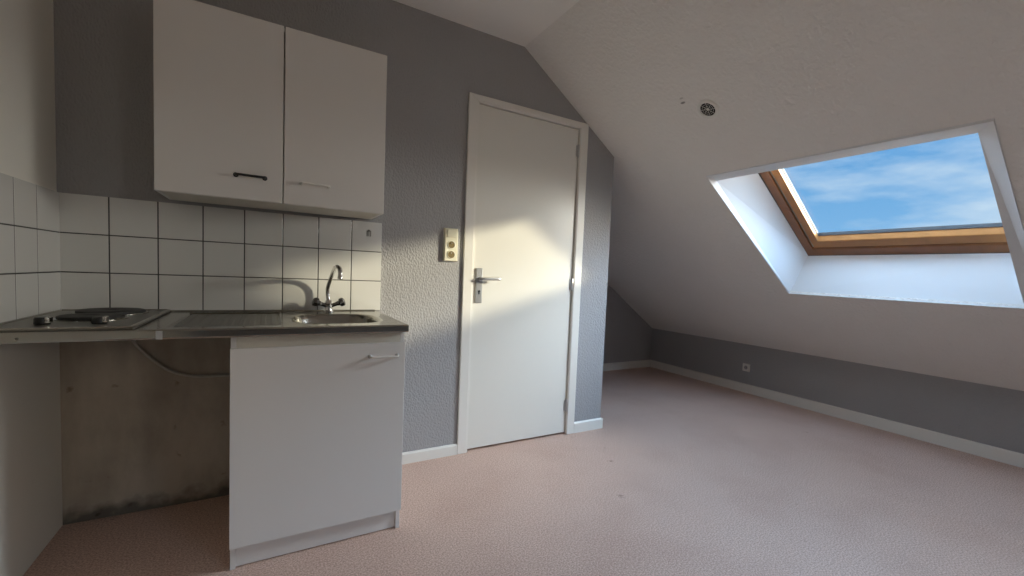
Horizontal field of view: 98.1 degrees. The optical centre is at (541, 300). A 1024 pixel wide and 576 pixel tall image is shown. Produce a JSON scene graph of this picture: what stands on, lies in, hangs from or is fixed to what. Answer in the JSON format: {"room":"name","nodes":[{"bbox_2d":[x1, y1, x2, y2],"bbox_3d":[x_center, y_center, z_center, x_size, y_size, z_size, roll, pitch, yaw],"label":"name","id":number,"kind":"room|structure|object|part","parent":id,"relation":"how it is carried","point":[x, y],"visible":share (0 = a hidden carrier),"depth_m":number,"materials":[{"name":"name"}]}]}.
{"room":"studio apartment","nodes":[
{"label":"studio apartment","id":0,"kind":"room"},
{"bbox_2d":[0,0,62,575],"bbox_3d":[-1.217,-0.281,0.555,0.120,2.532,5.852,1,4,-32],"label":"wall","id":1,"kind":"structure","parent":0,"point":[31,516],"depth_m":1.49,"materials":[{"name":"white paint"}]},
{"bbox_2d":[0,173,60,322],"bbox_3d":[-1.671,-0.162,1.415,0.009,0.451,0.650,1,4,-32],"label":"tile backsplash","id":2,"kind":"structure","parent":1,"relation":"attached to","point":[30,276],"depth_m":1.47,"materials":[{"name":"tile"}]},
{"bbox_2d":[53,0,613,524],"bbox_3d":[-0.716,-0.317,2.452,2.719,2.432,0.120,1,4,-32],"label":"wall","id":3,"kind":"structure","parent":0,"point":[137,434],"depth_m":2.02,"materials":[{"name":"grey paint"}]},
{"bbox_2d":[131,340,229,377],"bbox_3d":[-1.523,0.214,1.917,0.406,0.251,0.022,0,4,-34],"label":"hose","id":4,"kind":"object","parent":3,"relation":"attached to","point":[134,342],"visible":0.7,"depth_m":1.89,"materials":[{"name":"black rubber"}]},
{"bbox_2d":[59,192,381,309],"bbox_3d":[-1.338,-0.181,2.006,1.177,0.451,0.009,1,4,-32],"label":"tile backsplash","id":5,"kind":"structure","parent":3,"relation":"attached to","point":[115,252],"depth_m":1.93,"materials":[{"name":"tile"}]},
{"bbox_2d":[153,0,386,218],"bbox_3d":[-1.113,-0.759,1.907,0.803,0.706,0.309,1,4,-32],"label":"upper cabinet","id":6,"kind":"object","parent":3,"relation":"attached to","point":[251,112],"visible":1,"depth_m":1.77,"materials":[{"name":"white laminate"}]},
{"bbox_3d":[-1.460,-0.764,1.722,0.014,0.706,0.261,1,4,-32],"label":"panel","id":7,"kind":"part","parent":6,"relation":"part of","materials":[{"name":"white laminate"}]},
{"bbox_3d":[-1.223,-0.753,1.703,0.403,0.706,0.018,1,4,-32],"label":"door","id":8,"kind":"part","parent":6,"relation":"part of","materials":[{"name":"white laminate"}]},
{"bbox_3d":[-1.144,-0.491,1.746,0.106,0.010,0.029,1,4,-32],"label":"handle","id":9,"kind":"part","parent":6,"relation":"part of","materials":[{"name":"black plastic"}]},
{"bbox_3d":[-1.141,-0.417,1.948,0.771,0.016,0.260,1,4,-32],"label":"panel","id":10,"kind":"part","parent":6,"relation":"part of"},
{"bbox_3d":[-1.193,-0.770,2.037,0.771,0.674,0.004,1,4,-32],"label":"panel","id":11,"kind":"part","parent":6,"relation":"part of","materials":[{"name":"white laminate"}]},
{"bbox_3d":[-1.111,-1.105,1.908,0.771,0.016,0.260,1,4,-32],"label":"panel","id":12,"kind":"part","parent":6,"relation":"part of","materials":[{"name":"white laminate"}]},
{"bbox_3d":[-0.950,-0.488,1.866,0.114,0.008,0.029,1,4,-32],"label":"handle","id":13,"kind":"part","parent":6,"relation":"part of","materials":[{"name":"white plastic"}]},
{"bbox_3d":[-0.879,-0.750,1.914,0.396,0.706,0.018,1,4,-32],"label":"door","id":14,"kind":"part","parent":6,"relation":"part of","materials":[{"name":"white laminate"}]},
{"bbox_2d":[402,444,456,464],"bbox_3d":[-0.700,0.870,2.483,0.475,0.062,0.014,1,4,-32],"label":"baseboard","id":15,"kind":"structure","parent":3,"relation":"attached to","point":[447,450],"depth_m":2.52,"materials":[{"name":"white wood"}]},
{"bbox_2d":[443,228,457,261],"bbox_3d":[-0.507,-0.314,2.492,0.083,0.187,0.030,1,4,-32],"label":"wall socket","id":16,"kind":"object","parent":3,"relation":"attached to","point":[450,235],"visible":1,"depth_m":2.48,"materials":[{"name":"beige plastic"}]},
{"bbox_2d":[457,92,588,453],"bbox_3d":[-0.114,-0.134,2.804,0.840,2.079,0.176,1,4,-32],"label":"door","id":17,"kind":"structure","parent":3,"relation":"in","point":[526,168],"depth_m":2.76,"materials":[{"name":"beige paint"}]},
{"bbox_3d":[-0.367,-0.090,2.613,0.042,0.205,0.010,1,4,-32],"label":"handle plate","id":18,"kind":"part","parent":17,"relation":"part of","materials":[{"name":"metal"}]},
{"bbox_3d":[-0.302,-0.128,2.616,0.133,0.020,0.052,1,4,-32],"label":"lever","id":19,"kind":"part","parent":17,"relation":"part of","materials":[{"name":"metal"}]},
{"bbox_2d":[574,418,601,432],"bbox_3d":[0.324,0.873,3.111,0.238,0.074,0.014,1,4,-32],"label":"baseboard","id":20,"kind":"structure","parent":3,"relation":"attached to","point":[591,424],"depth_m":3.10,"materials":[{"name":"white wood"}]},
{"bbox_2d":[393,0,578,46],"bbox_3d":[-0.319,-1.486,1.004,2.103,0.100,5.852,1,4,-32],"label":"ceiling","id":21,"kind":"structure","parent":0,"point":[519,22],"depth_m":2.33,"materials":[{"name":"white paint"}]},
{"bbox_2d":[23,367,1023,575],"bbox_3d":[0.794,1.061,1.902,4.978,0.120,5.852,1,4,-32],"label":"floor","id":22,"kind":"structure","parent":0,"point":[682,475],"depth_m":2.08,"materials":[{"name":"beige carpet"}]},
{"bbox_2d":[229,332,404,569],"bbox_3d":[-0.957,0.513,1.896,0.579,0.818,0.634,1,4,-32],"label":"base cabinet","id":23,"kind":"object","parent":22,"relation":"on","point":[316,421],"visible":0.98,"depth_m":1.64,"materials":[{"name":"white laminate"}]},
{"bbox_2d":[0,310,408,343],"bbox_3d":[-1.195,0.144,1.743,1.167,0.160,0.632,1,4,-32],"label":"countertop","id":24,"kind":"structure","parent":23,"relation":"on","point":[175,324],"depth_m":1.62,"materials":[{"name":"silver metal"}]},
{"bbox_2d":[0,307,169,332],"bbox_3d":[-1.539,0.051,1.522,0.326,0.030,0.604,1,4,-32],"label":"cooktop","id":25,"kind":"object","parent":24,"relation":"in","point":[115,318],"visible":1,"depth_m":1.42,"materials":[{"name":"silver metal"}]},
{"bbox_3d":[-1.506,0.061,1.339,0.036,0.022,0.036,1,4,-32],"label":"knob","id":26,"kind":"part","parent":25,"relation":"part of","materials":[{"name":"black plastic"}]},
{"bbox_3d":[-1.525,0.054,1.505,0.166,0.012,0.166,1,4,-32],"label":"burner","id":27,"kind":"part","parent":25,"relation":"part of","materials":[{"name":"black metal"}]},
{"bbox_3d":[-1.399,0.062,1.404,0.036,0.022,0.036,1,4,-32],"label":"knob","id":28,"kind":"part","parent":25,"relation":"part of","materials":[{"name":"black plastic"}]},
{"bbox_3d":[-1.630,0.040,1.684,0.194,0.012,0.194,1,4,-32],"label":"burner","id":29,"kind":"part","parent":25,"relation":"part of","materials":[{"name":"black metal"}]},
{"bbox_2d":[312,265,345,311],"bbox_3d":[-0.971,-0.053,2.054,0.148,0.229,0.258,1,4,-32],"label":"kitchen faucet","id":30,"kind":"object","parent":24,"relation":"on","point":[328,304],"visible":1,"depth_m":2.13,"materials":[{"name":"silver metal"}]},
{"bbox_3d":[-1.052,0.010,2.115,0.075,0.051,0.045,1,4,-32],"label":"tap handle","id":31,"kind":"part","parent":30,"relation":"part of","materials":[{"name":"silver metal"}]},
{"bbox_2d":[323,300,333,311],"bbox_3d":[-1.030,0.024,2.147,0.048,0.058,0.048,1,4,-32],"label":"faucet","id":32,"kind":"object","parent":30,"relation":"attached to","point":[328,304],"depth_m":2.13,"materials":[{"name":"silver metal"}]},
{"bbox_3d":[-0.958,-0.074,2.054,0.026,0.185,0.247,0,4,-38],"label":"spout","id":33,"kind":"part","parent":30,"relation":"part of","materials":[{"name":"silver metal"}]},
{"bbox_3d":[-0.991,0.011,2.153,0.075,0.051,0.045,1,4,-32],"label":"tap handle","id":34,"kind":"part","parent":30,"relation":"part of","materials":[{"name":"silver metal"}]},
{"bbox_2d":[284,313,391,324],"bbox_3d":[-0.877,0.151,1.897,0.380,0.154,0.433,1,4,-32],"label":"basin","id":35,"kind":"object","parent":24,"relation":"in","point":[289,318],"depth_m":2.02,"materials":[{"name":"silver metal"}]},
{"bbox_3d":[-1.210,0.509,1.770,0.016,0.818,0.583,1,4,-32],"label":"panel","id":36,"kind":"part","parent":23,"relation":"part of","materials":[{"name":"white laminate"}]},
{"bbox_3d":[-0.806,0.147,1.655,0.545,0.046,0.018,1,4,-32],"label":"rail","id":37,"kind":"part","parent":23,"relation":"part of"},
{"bbox_3d":[-0.611,0.218,1.730,0.112,0.008,0.033,1,4,-32],"label":"handle","id":38,"kind":"part","parent":23,"relation":"part of","materials":[{"name":"white plastic"}]},
{"bbox_3d":[-0.732,0.514,2.064,0.016,0.818,0.583,1,4,-32],"label":"panel","id":39,"kind":"part","parent":23,"relation":"part of","materials":[{"name":"white laminate"}]},
{"bbox_2d":[603,284,651,363],"bbox_3d":[-0.644,-0.418,4.266,4.738,2.432,0.120,1,4,-32],"label":"wall","id":40,"kind":"structure","parent":0,"point":[628,337],"depth_m":5.25,"materials":[{"name":"grey paint"}]},
{"bbox_2d":[603,360,649,370],"bbox_3d":[0.497,0.768,4.987,2.019,0.086,0.014,1,4,-32],"label":"baseboard","id":41,"kind":"structure","parent":40,"relation":"attached to","point":[642,363],"depth_m":5.30,"materials":[{"name":"white wood"}]},
{"bbox_2d":[525,0,1023,390],"bbox_3d":[1.755,-0.409,2.368,2.875,2.056,5.852,1,4,-32],"label":"ceiling","id":42,"kind":"structure","parent":0,"point":[786,79],"depth_m":2.35,"materials":[{"name":"white paint"}]},
{"bbox_2d":[697,99,718,118],"bbox_3d":[0.867,-0.996,2.310,0.099,0.072,0.118,1,4,-32],"label":"ceiling vent","id":43,"kind":"object","parent":42,"relation":"in","point":[708,109],"visible":1,"depth_m":2.31,"materials":[{"name":"white plastic"}]},
{"bbox_2d":[701,103,714,114],"bbox_3d":[0.866,-0.995,2.309,0.067,0.048,0.080,1,4,-32],"label":"grille","id":44,"kind":"object","parent":43,"relation":"attached to","point":[706,108],"depth_m":2.31,"materials":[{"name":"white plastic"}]},
{"bbox_2d":[706,118,1023,308],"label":"window","id":45,"kind":"structure","parent":42,"relation":"attached to","point":[990,276],"depth_m":2.67,"materials":[{"name":"white paint"}]},
{"bbox_3d":[1.856,-0.650,2.437,0.882,0.726,1.160,1,4,-32],"label":"frame","id":46,"kind":"part","parent":45,"relation":"part of","materials":[{"name":"brown wood"}]},
{"bbox_3d":[1.849,-0.639,2.430,0.779,0.608,1.028,1,4,-32],"label":"sash","id":47,"kind":"part","parent":45,"relation":"part of","materials":[{"name":"brown wood"}]},
{"bbox_2d":[650,328,1023,453],"bbox_3d":[2.879,0.736,3.154,0.120,0.569,5.852,1,4,-32],"label":"wall","id":48,"kind":"structure","parent":0,"point":[976,412],"depth_m":3.51,"materials":[{"name":"grey paint"}]},
{"bbox_2d":[742,363,749,371],"bbox_3d":[2.033,0.663,4.405,0.013,0.078,0.080,1,4,-32],"label":"wall socket","id":49,"kind":"object","parent":48,"relation":"attached to","point":[746,367],"visible":1,"depth_m":4.40,"materials":[{"name":"white plastic"}]},
{"bbox_2d":[650,360,1023,467],"bbox_3d":[2.811,0.977,3.132,0.014,0.086,5.612,1,4,-32],"label":"baseboard","id":50,"kind":"structure","parent":48,"relation":"attached to","point":[1013,458],"depth_m":3.51,"materials":[{"name":"white wood"}]},
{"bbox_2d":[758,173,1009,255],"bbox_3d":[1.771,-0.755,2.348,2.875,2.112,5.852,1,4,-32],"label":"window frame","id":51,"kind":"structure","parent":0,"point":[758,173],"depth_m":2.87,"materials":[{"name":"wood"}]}
]}

